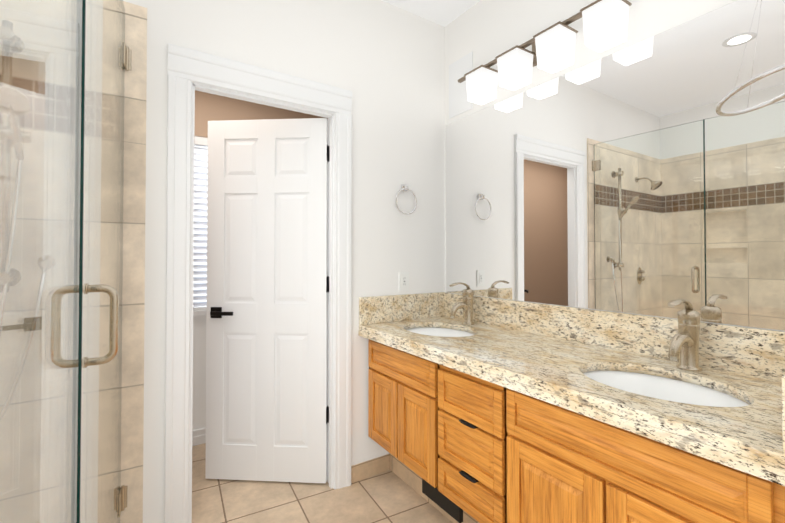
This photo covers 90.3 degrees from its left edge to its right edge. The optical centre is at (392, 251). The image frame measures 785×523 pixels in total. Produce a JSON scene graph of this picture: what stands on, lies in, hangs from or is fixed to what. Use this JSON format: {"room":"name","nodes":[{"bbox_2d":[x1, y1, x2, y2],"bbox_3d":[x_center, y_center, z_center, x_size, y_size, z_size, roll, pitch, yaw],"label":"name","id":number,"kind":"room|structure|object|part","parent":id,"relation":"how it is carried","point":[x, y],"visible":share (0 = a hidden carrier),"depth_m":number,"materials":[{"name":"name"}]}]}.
{"room":"bathroom","nodes":[
{"label":"bathroom","id":0,"kind":"room"},
{"bbox_2d":[192,90,327,429],"bbox_3d":[-1.506,0.049,2.594,2.900,2.500,0.100,1,-1,-33],"label":"wall","id":1,"kind":"structure","parent":0,"point":[210,107],"depth_m":2.68,"materials":[{"name":"beige paint"}]},
{"bbox_2d":[193,146,207,306],"bbox_3d":[-1.083,-0.192,2.920,0.740,1.190,0.010,1,-1,-33],"label":"window","id":2,"kind":"structure","parent":1,"relation":"in","point":[200,194],"depth_m":2.74,"materials":[{"name":"white"}]},
{"bbox_2d":[193,136,207,315],"bbox_3d":[-1.048,-0.178,2.865,0.780,1.220,0.110,1,-1,-33],"label":"window blinds","id":3,"kind":"object","parent":2,"relation":"attached to","point":[201,141],"visible":0.27,"depth_m":2.69,"materials":[{"name":"white plastic"}]},
{"bbox_2d":[192,401,327,445],"bbox_3d":[-1.474,1.248,2.528,2.700,0.100,0.018,1,-1,-33],"label":"baseboard","id":4,"kind":"structure","parent":1,"relation":"attached to","point":[198,436],"depth_m":2.63,"materials":[{"name":"white wood"}]},
{"bbox_2d":[123,0,444,522],"bbox_3d":[-0.991,-0.113,1.759,3.550,2.800,0.075,1,-1,-33],"label":"wall","id":5,"kind":"structure","parent":0,"point":[383,61],"depth_m":2.23,"materials":[{"name":"white paint"}]},
{"bbox_2d":[0,0,146,522],"bbox_3d":[-1.649,0.115,1.274,1.420,2.330,0.014,1,-1,-33],"label":"shower tile","id":6,"kind":"structure","parent":5,"relation":"attached to","point":[133,302],"depth_m":1.61,"materials":[{"name":"beige tile"}]},
{"bbox_2d":[0,20,55,420],"bbox_3d":[-1.510,-0.109,1.217,0.673,1.423,0.242,1,-1,-33],"label":"rail","id":7,"kind":"object","parent":6,"relation":"attached to","point":[9,180],"depth_m":1.38,"materials":[{"name":"silver metal"}]},
{"bbox_2d":[80,0,124,522],"bbox_3d":[-0.923,0.081,1.256,0.010,2.173,0.800,0,-1,-29],"label":"shower glass door","id":8,"kind":"structure","parent":6,"relation":"attached to","point":[100,488],"depth_m":1.17,"materials":[{"name":"teal"}]},
{"bbox_2d":[73,0,85,522],"bbox_3d":[-0.728,0.076,0.904,0.016,2.173,0.006,0,-1,-29],"label":"seal","id":9,"kind":"object","parent":8,"relation":"attached to","point":[81,301],"visible":0.25,"depth_m":0.91,"materials":[{"name":"teal"}]},
{"bbox_2d":[45,42,131,516],"bbox_3d":[-0.953,0.098,1.267,0.153,1.915,0.762,1,-1,-33],"label":"hardware piece","id":10,"kind":"object","parent":8,"relation":"attached to","point":[111,292],"visible":0.56,"depth_m":0.98,"materials":[{"name":"silver metal"}]},
{"bbox_2d":[164,43,351,522],"bbox_3d":[-0.631,0.191,1.976,0.898,2.197,0.106,1,-1,-33],"label":"door frame","id":11,"kind":"structure","parent":5,"relation":"attached to","point":[187,67],"depth_m":1.81,"materials":[{"name":"white wood"}]},
{"bbox_2d":[205,118,327,482],"bbox_3d":[-0.708,0.265,2.212,0.700,2.030,0.135,0,-1,4],"label":"door","id":12,"kind":"structure","parent":5,"relation":"in","point":[267,314],"depth_m":2.19,"materials":[{"name":"white wood"}]},
{"bbox_2d":[351,454,389,482],"bbox_3d":[-0.540,1.244,1.983,1.246,0.092,0.008,1,-1,-33],"label":"baseboard","id":13,"kind":"structure","parent":5,"relation":"attached to","point":[369,468],"depth_m":2.25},
{"bbox_2d":[359,292,445,325],"bbox_3d":[0.076,0.339,2.388,0.626,0.157,0.020,1,-1,-33],"label":"backsplash","id":14,"kind":"structure","parent":5,"relation":"attached to","point":[388,308],"depth_m":2.36,"materials":[{"name":"beige stone"}]},
{"bbox_2d":[399,272,408,290],"bbox_3d":[0.071,0.180,2.395,0.072,0.113,0.008,1,-1,-33],"label":"electrical outlet","id":15,"kind":"object","parent":5,"relation":"attached to","point":[403,281],"visible":1,"depth_m":2.39,"materials":[{"name":"white plastic"}]},
{"bbox_2d":[395,184,416,214],"bbox_3d":[0.078,-0.321,2.391,0.161,0.187,0.034,1,-1,-33],"label":"towel ring","id":16,"kind":"object","parent":5,"relation":"attached to","point":[404,188],"visible":0.98,"depth_m":2.38,"materials":[{"name":"silver metal"}]},
{"bbox_2d":[192,422,452,522],"bbox_3d":[-0.302,1.302,0.681,3.550,0.060,5.050,1,-1,-33],"label":"floor","id":17,"kind":"structure","parent":0,"point":[389,496],"depth_m":2.02,"materials":[{"name":"tile"}]},
{"bbox_2d":[358,330,784,522],"bbox_3d":[0.595,0.860,1.599,0.648,0.849,1.898,1,-1,-33],"label":"bathroom vanity","id":18,"kind":"object","parent":17,"relation":"on","point":[487,410],"depth_m":1.28,"materials":[{"name":"brown wood"}]},
{"bbox_2d":[359,314,784,461],"bbox_3d":[0.587,0.422,1.599,0.628,0.030,1.898,1,-1,-33],"label":"countertop","id":19,"kind":"structure","parent":18,"relation":"on","point":[540,359],"depth_m":1.30,"materials":[{"name":"beige stone"}]},
{"bbox_2d":[398,322,481,341],"bbox_3d":[0.252,0.519,2.097,0.418,0.174,0.538,1,-1,-33],"label":"sink","id":20,"kind":"object","parent":19,"relation":"in","point":[431,329],"depth_m":2.28,"materials":[{"name":"white ceramic"}]},
{"bbox_2d":[446,282,477,325],"bbox_3d":[0.393,0.294,2.222,0.172,0.244,0.072,1,-1,-33],"label":"faucet","id":21,"kind":"object","parent":19,"relation":"on","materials":[{"name":"silver metal"}]},
{"bbox_2d":[562,358,773,417],"bbox_3d":[0.820,0.507,1.214,0.418,0.174,0.538,1,-1,-33],"label":"sink","id":22,"kind":"object","parent":19,"relation":"in","point":[708,397],"depth_m":1.31,"materials":[{"name":"white ceramic"}]},
{"bbox_2d":[662,299,705,369],"bbox_3d":[0.984,0.281,1.324,0.172,0.244,0.072,1,-1,-33],"label":"faucet","id":23,"kind":"object","parent":19,"relation":"on","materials":[{"name":"silver metal"}]},
{"bbox_3d":[-0.572,1.221,0.606,0.291,0.100,2.262,1,-1,-33],"label":"shower curb","id":24,"kind":"object","parent":17,"relation":"on","visible":0},
{"bbox_2d":[0,0,83,522],"bbox_3d":[-0.378,0.073,0.272,0.010,2.184,1.439,0,-1,-29],"label":"glass","id":25,"kind":"object","parent":24,"relation":"on","point":[73,10],"visible":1,"depth_m":0.67,"materials":[{"name":"teal"}]},
{"bbox_2d":[382,0,479,26],"bbox_3d":[0.032,-1.595,0.208,3.550,0.120,3.825,1,-1,-33],"label":"ceiling","id":26,"kind":"structure","parent":0,"point":[444,13],"depth_m":2.40,"materials":[{"name":"white paint"}]},
{"bbox_2d":[445,0,783,330],"bbox_3d":[1.423,-0.123,1.048,0.120,2.800,3.750,1,-1,-33],"label":"wall","id":27,"kind":"structure","parent":0,"point":[486,31],"depth_m":2.03,"materials":[{"name":"white paint"}]},
{"bbox_2d":[458,0,631,104],"bbox_3d":[0.700,-0.964,1.890,0.182,0.235,1.050,1,-1,-33],"label":"sconce","id":28,"kind":"object","parent":27,"relation":"attached to","point":[605,24],"visible":1,"depth_m":1.75,"materials":[{"name":"white glass"}]},
{"bbox_3d":[0.495,-0.914,2.164,0.128,0.143,0.128,1,-1,-33],"label":"lamp shade","id":29,"kind":"part","parent":28,"relation":"part of","materials":[{"name":"white glass"}]},
{"bbox_3d":[0.619,-0.917,1.973,0.128,0.143,0.128,1,-1,-33],"label":"lamp shade","id":30,"kind":"part","parent":28,"relation":"part of","materials":[{"name":"white glass"}]},
{"bbox_3d":[0.744,-0.919,1.782,0.128,0.143,0.128,1,-1,-33],"label":"lamp shade","id":31,"kind":"part","parent":28,"relation":"part of","materials":[{"name":"white glass"}]},
{"bbox_3d":[0.868,-0.922,1.591,0.128,0.143,0.128,1,-1,-33],"label":"lamp shade","id":32,"kind":"part","parent":28,"relation":"part of","materials":[{"name":"white glass"}]},
{"bbox_2d":[446,0,784,330],"bbox_3d":[0.827,-0.296,1.849,0.005,1.102,1.731,1,-1,-33],"label":"mirror","id":33,"kind":"object","parent":27,"relation":"attached to","point":[645,177],"visible":1,"depth_m":1.57,"materials":[{"name":"silver mirror"}]},
{"bbox_2d":[446,294,784,377],"bbox_3d":[0.859,0.334,1.777,0.020,0.154,1.898,1,-1,-33],"label":"backsplash","id":34,"kind":"structure","parent":27,"relation":"attached to","point":[747,350],"depth_m":1.59,"materials":[{"name":"beige stone"}]},
{"bbox_2d":[778,370,784,453],"bbox_3d":[1.028,0.322,0.925,0.626,0.152,0.020,1,-1,-33],"label":"backsplash","id":35,"kind":"structure","parent":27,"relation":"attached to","point":[781,377],"depth_m":0.81,"materials":[{"name":"beige stone"}]},
{"bbox_3d":[-1.653,0.096,-0.100,0.114,2.330,2.288,1,-1,-33],"label":"shower tile","id":36,"kind":"structure","parent":0,"visible":0},
{"bbox_2d":[0,74,74,134],"bbox_3d":[-1.056,-0.571,0.299,1.319,0.185,2.289,1,-1,-33],"label":"mosaic","id":37,"kind":"object","parent":36,"relation":"attached to","point":[36,119],"depth_m":1.49}
]}

